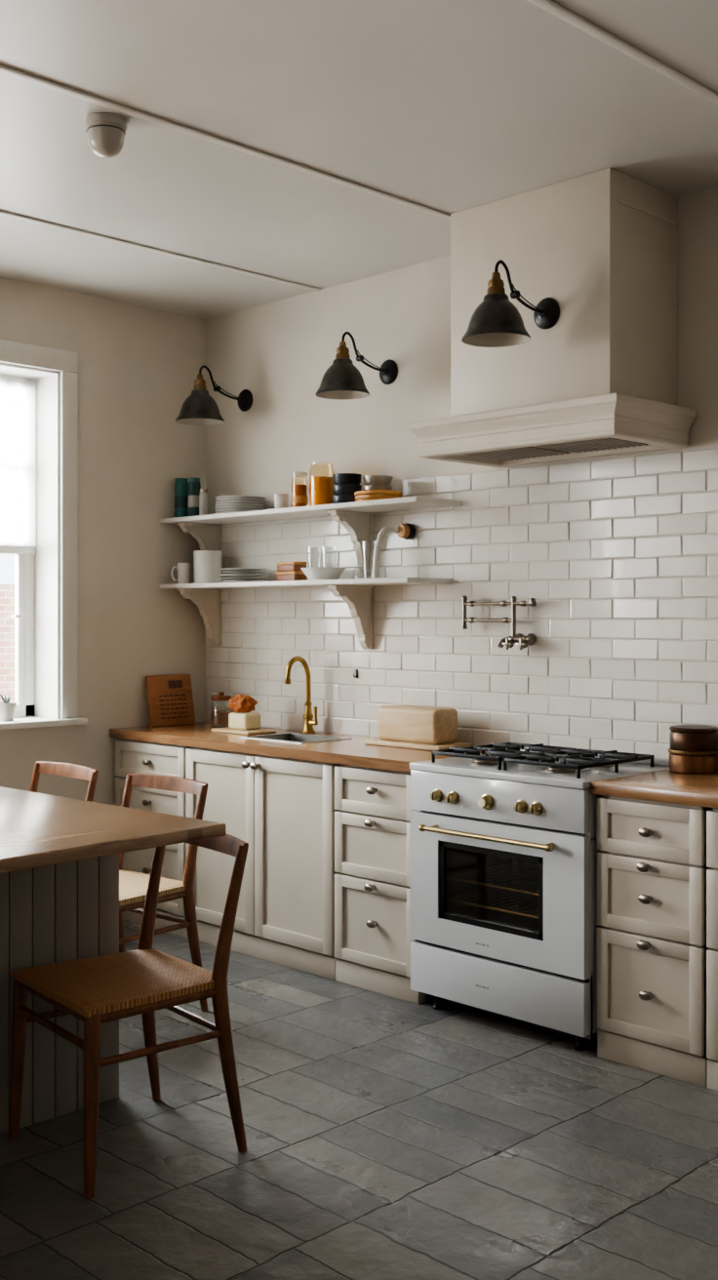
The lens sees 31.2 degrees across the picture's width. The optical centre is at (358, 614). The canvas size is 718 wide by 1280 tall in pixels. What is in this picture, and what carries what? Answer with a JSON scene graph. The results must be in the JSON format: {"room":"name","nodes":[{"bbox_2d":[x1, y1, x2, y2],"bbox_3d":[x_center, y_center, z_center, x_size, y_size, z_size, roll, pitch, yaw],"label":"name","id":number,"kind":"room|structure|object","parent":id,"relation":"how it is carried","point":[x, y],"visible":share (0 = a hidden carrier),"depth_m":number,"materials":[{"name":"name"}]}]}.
{"room":"kitchen","nodes":[
{"label":"kitchen","id":0,"kind":"room"},
{"bbox_2d":[0,277,206,805],"bbox_3d":[-2.878,-0.030,4.815,0.300,3.010,5.600,0,0,45],"label":"wall","id":1,"kind":"structure","parent":0,"point":[139,365],"depth_m":6.30,"materials":[{"name":"paint"}]},
{"bbox_2d":[0,339,87,729],"bbox_3d":[-1.893,-0.363,5.758,0.360,1.764,1.365,0,0,45],"label":"window","id":2,"kind":"structure","parent":1,"relation":"in","point":[29,397],"depth_m":6.10,"materials":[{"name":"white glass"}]},
{"bbox_2d":[0,693,16,720],"bbox_3d":[-1.626,0.427,5.940,0.094,0.126,0.093,0,0,45],"label":"pot","id":3,"kind":"object","parent":2,"relation":"on","point":[7,707],"visible":1,"depth_m":5.91,"materials":[{"name":"grey ceramic"}]},
{"bbox_2d":[0,374,35,546],"bbox_3d":[-1.925,-0.725,5.789,0.012,0.800,1.061,0,0,45],"label":"blind","id":4,"kind":"object","parent":2,"relation":"attached to","point":[17,392],"depth_m":6.09,"materials":[{"name":"white fabric"}]},
{"bbox_2d":[0,919,717,1279],"bbox_3d":[-0.615,1.505,2.694,6.500,0.060,5.800,0,0,45],"label":"floor","id":5,"kind":"structure","parent":0,"point":[388,1138],"depth_m":3.49,"materials":[{"name":"tile"}]},
{"bbox_2d":[29,760,98,801],"bbox_3d":[-1.384,1.052,5.220,0.500,0.851,0.527,0,0,45],"label":"dining chair","id":6,"kind":"object","parent":5,"relation":"on","point":[74,771],"visible":0.25,"depth_m":5.40,"materials":[{"name":"brown wood"}]},
{"bbox_2d":[0,786,225,1134],"bbox_3d":[-1.663,1.030,3.607,1.974,0.890,1.831,0,0,45],"label":"kitchen island","id":7,"kind":"object","parent":5,"relation":"on","point":[60,856],"visible":0.88,"depth_m":3.74,"materials":[{"name":"brown wood"}]},
{"bbox_2d":[8,833,248,1199],"bbox_3d":[-0.631,1.052,3.600,0.527,0.851,0.500,0,0,-39],"label":"dining chair","id":8,"kind":"object","parent":5,"relation":"on","point":[97,990],"visible":0.97,"depth_m":3.53,"materials":[{"name":"brown wood"}]},
{"bbox_2d":[115,737,188,937],"bbox_3d":[-0.805,1.036,6.261,0.563,0.879,0.584,0,0,45],"label":"base cabinet","id":9,"kind":"object","parent":5,"relation":"on","point":[132,756],"visible":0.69,"depth_m":6.04,"materials":[{"name":"paint"}]},
{"bbox_2d":[119,773,208,1011],"bbox_3d":[-0.890,1.052,4.797,0.500,0.851,0.527,0,0,41],"label":"dining chair","id":10,"kind":"object","parent":5,"relation":"on","point":[133,885],"visible":0.46,"depth_m":4.78,"materials":[{"name":"brown wood"}]},
{"bbox_2d":[185,746,337,980],"bbox_3d":[-0.263,1.036,5.712,0.974,0.879,0.595,0,0,45],"label":"base cabinet","id":11,"kind":"object","parent":5,"relation":"on","point":[283,808],"visible":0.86,"depth_m":5.46,"materials":[{"name":"paint"}]},
{"bbox_2d":[109,721,488,772],"bbox_3d":[-0.296,0.575,5.760,2.009,0.040,0.587,0,0,45],"label":"countertop","id":12,"kind":"structure","parent":11,"relation":"on","point":[354,751],"depth_m":5.53,"materials":[{"name":"brown wood"}]},
{"bbox_2d":[145,674,195,726],"bbox_3d":[-0.946,0.429,6.461,0.062,0.252,0.270,0,0,45],"label":"board","id":13,"kind":"object","parent":12,"relation":"on","point":[170,700],"visible":1,"depth_m":6.45,"materials":[{"name":"brown wood"}]},
{"bbox_2d":[210,691,231,724],"bbox_3d":[-0.686,0.469,6.413,0.108,0.172,0.108,0,0,45],"label":"glass jar","id":14,"kind":"object","parent":12,"relation":"on","point":[219,717],"visible":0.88,"depth_m":6.37,"materials":[{"name":"clear"}]},
{"bbox_2d":[211,726,276,735],"bbox_3d":[-0.544,0.548,6.078,0.275,0.014,0.175,0,0,45],"label":"serving board","id":15,"kind":"object","parent":12,"relation":"on","point":[228,730],"visible":0.8,"depth_m":6.02,"materials":[{"name":"beige wood"}]},
{"bbox_2d":[228,712,260,729],"bbox_3d":[-0.541,0.502,6.085,0.136,0.078,0.100,0,0,45],"label":"butter block","id":16,"kind":"object","parent":15,"relation":"on","point":[236,720],"visible":0.97,"depth_m":6.04,"materials":[{"name":"beige food"}]},
{"bbox_2d":[227,693,257,712],"bbox_3d":[-0.554,0.419,6.095,0.173,0.086,0.118,0,0,45],"label":"bread roll","id":17,"kind":"object","parent":16,"relation":"on","point":[240,702],"visible":1,"depth_m":6.06,"materials":[{"name":"orange food"}]},
{"bbox_2d":[240,732,352,743],"bbox_3d":[-0.283,0.615,5.777,0.406,0.128,0.306,0,0,45],"label":"sink","id":18,"kind":"object","parent":12,"relation":"in","point":[294,738],"visible":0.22,"depth_m":5.88,"materials":[{"name":"metal"}]},
{"bbox_2d":[255,733,332,741],"bbox_3d":[-0.283,0.617,5.777,0.358,0.124,0.258,0,0,45],"label":"basin","id":19,"kind":"object","parent":18,"relation":"in","point":[271,737],"depth_m":5.90,"materials":[{"name":"metal"}]},
{"bbox_2d":[284,656,318,733],"bbox_3d":[-0.276,0.374,5.981,0.164,0.362,0.105,0,0,-19],"label":"faucet","id":20,"kind":"object","parent":12,"relation":"on","point":[308,722],"visible":0.99,"depth_m":5.99,"materials":[{"name":"gold metal"}]},
{"bbox_2d":[364,704,472,750],"bbox_3d":[0.247,0.472,5.438,0.430,0.165,0.210,0,0,45],"label":"bread box","id":21,"kind":"object","parent":12,"relation":"on","point":[415,727],"visible":0.94,"depth_m":5.35,"materials":[{"name":"beige wood"}]},
{"bbox_2d":[334,763,426,1004],"bbox_3d":[0.242,1.036,5.206,0.451,0.879,0.595,0,0,45],"label":"base cabinet","id":22,"kind":"object","parent":5,"relation":"on","point":[373,940],"visible":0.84,"depth_m":5.02,"materials":[{"name":"paint"}]},
{"bbox_2d":[409,742,668,1051],"bbox_3d":[0.660,0.989,4.734,0.786,0.972,0.667,0,0,45],"label":"gas range","id":23,"kind":"object","parent":5,"relation":"on","point":[503,840],"visible":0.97,"depth_m":4.55,"materials":[{"name":"metal"}]},
{"bbox_2d":[410,810,590,980],"bbox_3d":[0.632,0.974,4.707,0.782,0.474,0.589,0,0,45],"label":"oven","id":24,"kind":"object","parent":23,"relation":"in","point":[514,895],"depth_m":4.59,"materials":[{"name":"white metal"}]},
{"bbox_2d":[409,753,668,789],"bbox_3d":[0.680,0.567,4.755,0.786,0.027,0.610,0,0,45],"label":"cooktop","id":25,"kind":"object","parent":23,"relation":"in","point":[457,769],"depth_m":4.58,"materials":[{"name":"metal"}]},
{"bbox_2d":[597,794,708,1087],"bbox_3d":[1.115,1.036,4.333,0.404,0.879,0.595,0,0,45],"label":"base cabinet","id":26,"kind":"object","parent":5,"relation":"on","point":[652,867],"visible":0.99,"depth_m":4.14,"materials":[{"name":"paint"}]},
{"bbox_2d":[590,769,717,808],"bbox_3d":[1.362,0.575,4.102,1.094,0.040,0.587,0,0,45],"label":"countertop","id":27,"kind":"structure","parent":26,"relation":"on","point":[665,785],"depth_m":4.19,"materials":[{"name":"brown wood"}]},
{"bbox_2d":[668,724,717,774],"bbox_3d":[1.184,0.474,4.557,0.178,0.162,0.178,0,0,45],"label":"canister","id":28,"kind":"object","parent":27,"relation":"on","point":[694,748],"visible":1,"depth_m":4.49,"materials":[{"name":"orange metal"}]},
{"bbox_2d":[706,807,717,1090],"bbox_3d":[1.451,1.036,4.005,0.531,0.879,0.584,0,0,45],"label":"base cabinet","id":29,"kind":"object","parent":5,"relation":"on","point":[712,813],"visible":0.99,"depth_m":3.98,"materials":[{"name":"paint"}]},
{"bbox_2d":[0,0,717,319],"bbox_3d":[-0.615,-1.565,2.694,6.500,0.060,5.800,0,0,45],"label":"ceiling","id":30,"kind":"structure","parent":0,"point":[448,106],"depth_m":4.02,"materials":[{"name":"paint"}]},
{"bbox_2d":[84,112,126,158],"bbox_3d":[-0.785,-1.477,3.995,0.128,0.115,0.128,0,0,45],"label":"smoke detector","id":31,"kind":"object","parent":30,"relation":"attached to","point":[105,131],"visible":1,"depth_m":3.95,"materials":[{"name":"white plastic"}]},
{"bbox_2d":[0,209,320,291],"bbox_3d":[-2.158,-1.530,4.106,0.036,0.010,5.575,0,0,45],"label":"trim","id":32,"kind":"structure","parent":30,"relation":"attached to","point":[2,213],"depth_m":5.39,"materials":[{"name":"paint"}]},
{"bbox_2d":[0,64,450,220],"bbox_3d":[-1.331,-1.530,3.279,0.036,0.010,5.575,0,0,45],"label":"trim","id":33,"kind":"structure","parent":30,"relation":"attached to","point":[4,69],"depth_m":4.11,"materials":[{"name":"paint"}]},
{"bbox_2d":[527,0,717,104],"bbox_3d":[-0.405,-1.530,2.353,0.036,0.010,5.575,0,0,45],"label":"trim","id":34,"kind":"structure","parent":30,"relation":"attached to","point":[549,6],"depth_m":3.47,"materials":[{"name":"paint"}]},
{"bbox_2d":[205,186,717,759],"bbox_3d":[1.360,-0.030,4.669,6.500,3.010,0.214,0,0,45],"label":"wall","id":35,"kind":"structure","parent":0,"point":[617,555],"depth_m":5.51,"materials":[{"name":"tile"}]},
{"bbox_2d":[175,364,252,425],"bbox_3d":[-0.712,-1.076,6.321,0.236,0.279,0.408,0,0,45],"label":"wall lamp","id":36,"kind":"object","parent":35,"relation":"attached to","point":[199,408],"visible":1,"depth_m":6.23,"materials":[{"name":"black metal"}]},
{"bbox_2d":[194,373,206,390],"bbox_3d":[-0.773,-1.127,6.260,0.062,0.080,0.062,0,0,45],"label":"socket","id":37,"kind":"object","parent":36,"relation":"attached to","point":[199,383],"depth_m":6.24,"materials":[{"name":"gold metal"}]},
{"bbox_2d":[160,577,452,649],"bbox_3d":[-0.301,0.002,5.976,1.697,0.310,0.286,0,0,45],"label":"wall shelf","id":38,"kind":"object","parent":35,"relation":"attached to","point":[357,593],"visible":1,"depth_m":5.80,"materials":[{"name":"paint"}]},
{"bbox_2d":[170,562,189,583],"bbox_3d":[-0.891,-0.205,6.459,0.086,0.105,0.060,0,0,-36],"label":"mug","id":39,"kind":"object","parent":38,"relation":"on","point":[182,568],"visible":0.89,"depth_m":6.44,"materials":[{"name":"ceramic"}]},
{"bbox_2d":[193,550,222,583],"bbox_3d":[-0.755,-0.235,6.444,0.143,0.165,0.150,0,0,28],"label":"mug","id":40,"kind":"object","parent":38,"relation":"on","point":[207,564],"visible":0.86,"depth_m":6.38,"materials":[{"name":"ceramic"}]},
{"bbox_2d":[220,580,266,582],"bbox_3d":[-0.556,-0.158,6.213,0.224,0.010,0.224,0,0,45],"label":"plate","id":41,"kind":"object","parent":38,"relation":"on","point":[220,580],"visible":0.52,"depth_m":6.13,"materials":[{"name":"ceramic"}]},
{"bbox_2d":[220,577,266,580],"bbox_3d":[-0.558,-0.172,6.215,0.224,0.010,0.224,0,0,45],"label":"plate","id":42,"kind":"object","parent":41,"relation":"on","point":[231,579],"visible":1,"depth_m":6.15,"materials":[{"name":"grey ceramic"}]},
{"bbox_2d":[219,574,266,577],"bbox_3d":[-0.560,-0.187,6.216,0.224,0.010,0.224,0,0,45],"label":"plate","id":43,"kind":"object","parent":42,"relation":"on","point":[232,576],"visible":1,"depth_m":6.15,"materials":[{"name":"ceramic"}]},
{"bbox_2d":[219,570,266,574],"bbox_3d":[-0.559,-0.201,6.216,0.224,0.010,0.224,0,0,45],"label":"plate","id":44,"kind":"object","parent":43,"relation":"on","point":[235,572],"visible":1,"depth_m":6.15,"materials":[{"name":"grey ceramic"}]},
{"bbox_2d":[219,567,266,571],"bbox_3d":[-0.559,-0.216,6.216,0.224,0.010,0.224,0,0,45],"label":"plate","id":45,"kind":"object","parent":44,"relation":"on","point":[227,569],"visible":0.97,"depth_m":6.14,"materials":[{"name":"ceramic"}]},
{"bbox_2d":[276,571,307,580],"bbox_3d":[-0.313,-0.176,5.984,0.134,0.046,0.084,0,0,45],"label":"wooden box","id":46,"kind":"object","parent":38,"relation":"on","point":[280,576],"visible":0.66,"depth_m":5.94,"materials":[{"name":"brown wood"}]},
{"bbox_2d":[276,560,307,571],"bbox_3d":[-0.313,-0.222,5.984,0.122,0.046,0.084,0,0,45],"label":"wooden box","id":47,"kind":"object","parent":46,"relation":"on","point":[294,566],"visible":0.88,"depth_m":5.95,"materials":[{"name":"brown wood"}]},
{"bbox_2d":[300,567,345,580],"bbox_3d":[-0.163,-0.181,5.819,0.204,0.057,0.204,0,0,45],"label":"serving dish","id":48,"kind":"object","parent":38,"relation":"on","point":[310,573],"visible":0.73,"depth_m":5.75,"materials":[{"name":"ceramic"}]},
{"bbox_2d":[160,496,461,574],"bbox_3d":[-0.283,-0.331,5.959,1.747,0.302,0.286,0,0,45],"label":"wall shelf","id":49,"kind":"object","parent":35,"relation":"attached to","point":[357,517],"visible":0.79,"depth_m":5.79,"materials":[{"name":"paint"}]},
{"bbox_2d":[174,478,188,517],"bbox_3d":[-0.897,-0.585,6.511,0.070,0.205,0.069,0,0,45],"label":"tin canister","id":50,"kind":"object","parent":49,"relation":"on","point":[181,484],"visible":0.82,"depth_m":6.48,"materials":[{"name":"green metal"}]},
{"bbox_2d":[188,478,199,516],"bbox_3d":[-0.824,-0.582,6.438,0.064,0.200,0.063,0,0,45],"label":"tin canister","id":51,"kind":"object","parent":49,"relation":"on","point":[193,483],"visible":0.84,"depth_m":6.41,"materials":[{"name":"green metal"}]},
{"bbox_2d":[199,488,208,515],"bbox_3d":[-0.769,-0.552,6.384,0.046,0.140,0.045,0,0,45],"label":"tin canister","id":52,"kind":"object","parent":49,"relation":"on","point":[203,496],"visible":0.86,"depth_m":6.37,"materials":[{"name":"beige metal"}]},
{"bbox_2d":[214,511,240,514],"bbox_3d":[-0.577,-0.487,6.255,0.244,0.010,0.244,0,0,45],"label":"plate","id":53,"kind":"object","parent":49,"relation":"on","point":[226,511],"visible":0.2,"depth_m":6.15,"materials":[{"name":"ceramic"}]},
{"bbox_2d":[214,509,258,512],"bbox_3d":[-0.581,-0.499,6.259,0.244,0.010,0.244,0,0,45],"label":"plate","id":54,"kind":"object","parent":53,"relation":"on","point":[218,510],"visible":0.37,"depth_m":6.17,"materials":[{"name":"ceramic"}]},
{"bbox_2d":[215,506,265,510],"bbox_3d":[-0.576,-0.512,6.255,0.244,0.010,0.244,0,0,45],"label":"plate","id":55,"kind":"object","parent":54,"relation":"on","point":[220,507],"visible":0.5,"depth_m":6.18,"materials":[{"name":"ceramic"}]},
{"bbox_2d":[214,503,265,507],"bbox_3d":[-0.580,-0.525,6.258,0.244,0.010,0.244,0,0,45],"label":"plate","id":56,"kind":"object","parent":55,"relation":"on","point":[222,504],"visible":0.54,"depth_m":6.18,"materials":[{"name":"ceramic"}]},
{"bbox_2d":[214,500,265,504],"bbox_3d":[-0.577,-0.538,6.255,0.244,0.010,0.244,0,0,45],"label":"plate","id":57,"kind":"object","parent":56,"relation":"on","point":[226,501],"visible":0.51,"depth_m":6.17,"materials":[{"name":"ceramic"}]},
{"bbox_2d":[215,497,265,502],"bbox_3d":[-0.576,-0.551,6.254,0.244,0.010,0.244,0,0,45],"label":"plate","id":58,"kind":"object","parent":57,"relation":"on","point":[233,499],"visible":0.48,"depth_m":6.17,"materials":[{"name":"ceramic"}]},
{"bbox_2d":[214,495,265,499],"bbox_3d":[-0.578,-0.564,6.256,0.244,0.010,0.244,0,0,45],"label":"plate","id":59,"kind":"object","parent":58,"relation":"on","point":[220,497],"visible":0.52,"depth_m":6.17,"materials":[{"name":"ceramic"}]},
{"bbox_2d":[273,493,288,508],"bbox_3d":[-0.367,-0.524,6.052,0.072,0.085,0.072,0,0,45],"label":"cup","id":60,"kind":"object","parent":49,"relation":"on","point":[280,500],"visible":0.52,"depth_m":6.02,"materials":[{"name":"ceramic"}]},
{"bbox_2d":[290,471,308,507],"bbox_3d":[-0.276,-0.571,5.961,0.078,0.177,0.078,0,0,45],"label":"honey jar","id":61,"kind":"object","parent":49,"relation":"on","point":[299,498],"visible":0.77,"depth_m":5.93,"materials":[{"name":"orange glass"}]},
{"bbox_2d":[309,476,334,505],"bbox_3d":[-0.169,-0.586,5.854,0.120,0.207,0.120,0,0,45],"label":"honey jar","id":62,"kind":"object","parent":49,"relation":"on","point":[321,492],"visible":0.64,"depth_m":5.80,"materials":[{"name":"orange glass"}]},
{"bbox_2d":[332,494,356,503],"bbox_3d":[-0.052,-0.505,5.737,0.132,0.046,0.132,0,0,45],"label":"bowl","id":63,"kind":"object","parent":49,"relation":"on","point":[339,499],"visible":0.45,"depth_m":5.68,"materials":[{"name":"black ceramic"}]},
{"bbox_2d":[332,483,361,495],"bbox_3d":[-0.052,-0.551,5.737,0.130,0.046,0.130,0,0,45],"label":"bowl","id":64,"kind":"object","parent":63,"relation":"on","point":[342,489],"visible":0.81,"depth_m":5.68,"materials":[{"name":"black ceramic"}]},
{"bbox_2d":[332,473,361,484],"bbox_3d":[-0.052,-0.599,5.737,0.129,0.048,0.129,0,0,45],"label":"bowl","id":65,"kind":"object","parent":64,"relation":"on","point":[339,478],"visible":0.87,"depth_m":5.68,"materials":[{"name":"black ceramic"}]},
{"bbox_2d":[355,497,387,501],"bbox_3d":[0.085,-0.490,5.600,0.208,0.016,0.208,0,0,45],"label":"wooden plate","id":66,"kind":"object","parent":49,"relation":"on","point":[371,499],"visible":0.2,"depth_m":5.51,"materials":[{"name":"brown wood"}]},
{"bbox_2d":[355,493,401,499],"bbox_3d":[0.085,-0.507,5.600,0.204,0.016,0.204,0,0,45],"label":"wooden plate","id":67,"kind":"object","parent":66,"relation":"on","point":[371,495],"visible":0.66,"depth_m":5.51,"materials":[{"name":"brown wood"}]},
{"bbox_2d":[354,489,402,495],"bbox_3d":[0.085,-0.524,5.600,0.212,0.016,0.212,0,0,45],"label":"wooden plate","id":68,"kind":"object","parent":67,"relation":"on","point":[369,492],"visible":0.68,"depth_m":5.51,"materials":[{"name":"brown wood"}]},
{"bbox_2d":[362,485,392,490],"bbox_3d":[0.081,-0.542,5.604,0.128,0.028,0.128,0,0,45],"label":"bowl","id":69,"kind":"object","parent":68,"relation":"on","point":[366,488],"visible":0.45,"depth_m":5.55,"materials":[{"name":"ceramic"}]},
{"bbox_2d":[362,475,393,485],"bbox_3d":[0.081,-0.578,5.604,0.134,0.044,0.134,0,0,45],"label":"bowl","id":70,"kind":"object","parent":69,"relation":"on","point":[369,480],"visible":0.9,"depth_m":5.55,"materials":[{"name":"ceramic"}]},
{"bbox_2d":[353,669,358,678],"bbox_3d":[-0.017,0.270,5.880,0.012,0.040,0.024,0,0,45],"label":"wall hook","id":71,"kind":"object","parent":35,"relation":"attached to","point":[356,670],"visible":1,"depth_m":5.88,"materials":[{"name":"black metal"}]},
{"bbox_2d":[315,331,398,399],"bbox_3d":[-0.009,-1.086,5.618,0.236,0.279,0.408,0,0,45],"label":"wall lamp","id":72,"kind":"object","parent":35,"relation":"attached to","point":[342,380],"visible":1,"depth_m":5.53,"materials":[{"name":"black metal"}]},
{"bbox_2d":[335,341,350,359],"bbox_3d":[-0.070,-1.137,5.557,0.062,0.080,0.062,0,0,45],"label":"socket","id":73,"kind":"object","parent":72,"relation":"attached to","point":[342,352],"depth_m":5.54,"materials":[{"name":"gold metal"}]},
{"bbox_2d":[371,522,415,578],"bbox_3d":[0.152,-0.279,5.609,0.189,0.245,0.078,0,0,-29],"label":"towel hook","id":74,"kind":"object","parent":35,"relation":"attached to","point":[407,531],"visible":0.99,"depth_m":5.60,"materials":[{"name":"metal"}]},
{"bbox_2d":[461,595,536,650],"bbox_3d":[0.568,0.031,5.252,0.379,0.222,0.086,0,0,45],"label":"pot filler","id":75,"kind":"object","parent":35,"relation":"attached to","point":[519,639],"visible":1,"depth_m":5.19,"materials":[{"name":"grey metal"}]},
{"bbox_2d":[408,167,696,467],"bbox_3d":[0.711,-1.070,4.817,0.943,0.928,0.521,0,0,45],"label":"range hood","id":76,"kind":"object","parent":35,"relation":"attached to","point":[602,380],"visible":1,"depth_m":4.61,"materials":[{"name":"paint"}]},
{"bbox_2d":[461,260,559,347],"bbox_3d":[0.529,-1.076,4.458,0.236,0.279,0.408,0,0,45],"label":"wall lamp","id":77,"kind":"object","parent":76,"relation":"attached to","point":[496,322],"visible":1,"depth_m":4.38,"materials":[{"name":"black metal"}]},
{"bbox_2d":[486,272,505,294],"bbox_3d":[0.468,-1.127,4.397,0.062,0.080,0.062,0,0,45],"label":"socket","id":78,"kind":"object","parent":77,"relation":"attached to","point":[496,285],"depth_m":4.37,"materials":[{"name":"gold metal"}]},
{"label":"outside","id":79,"kind":"structure","parent":0,"visible":0},
{"bbox_3d":[-4.791,2.525,7.152,5.690,0.100,13.000,0,0,45],"label":"ground","id":80,"kind":"structure","parent":79,"visible":0},
{"bbox_2d":[0,583,15,702],"bbox_3d":[-6.166,1.100,8.528,0.200,2.750,13.000,0,0,45],"label":"wall","id":81,"kind":"structure","parent":80,"relation":"on","point":[7,590],"depth_m":11.44,"materials":[{"name":"brick"}]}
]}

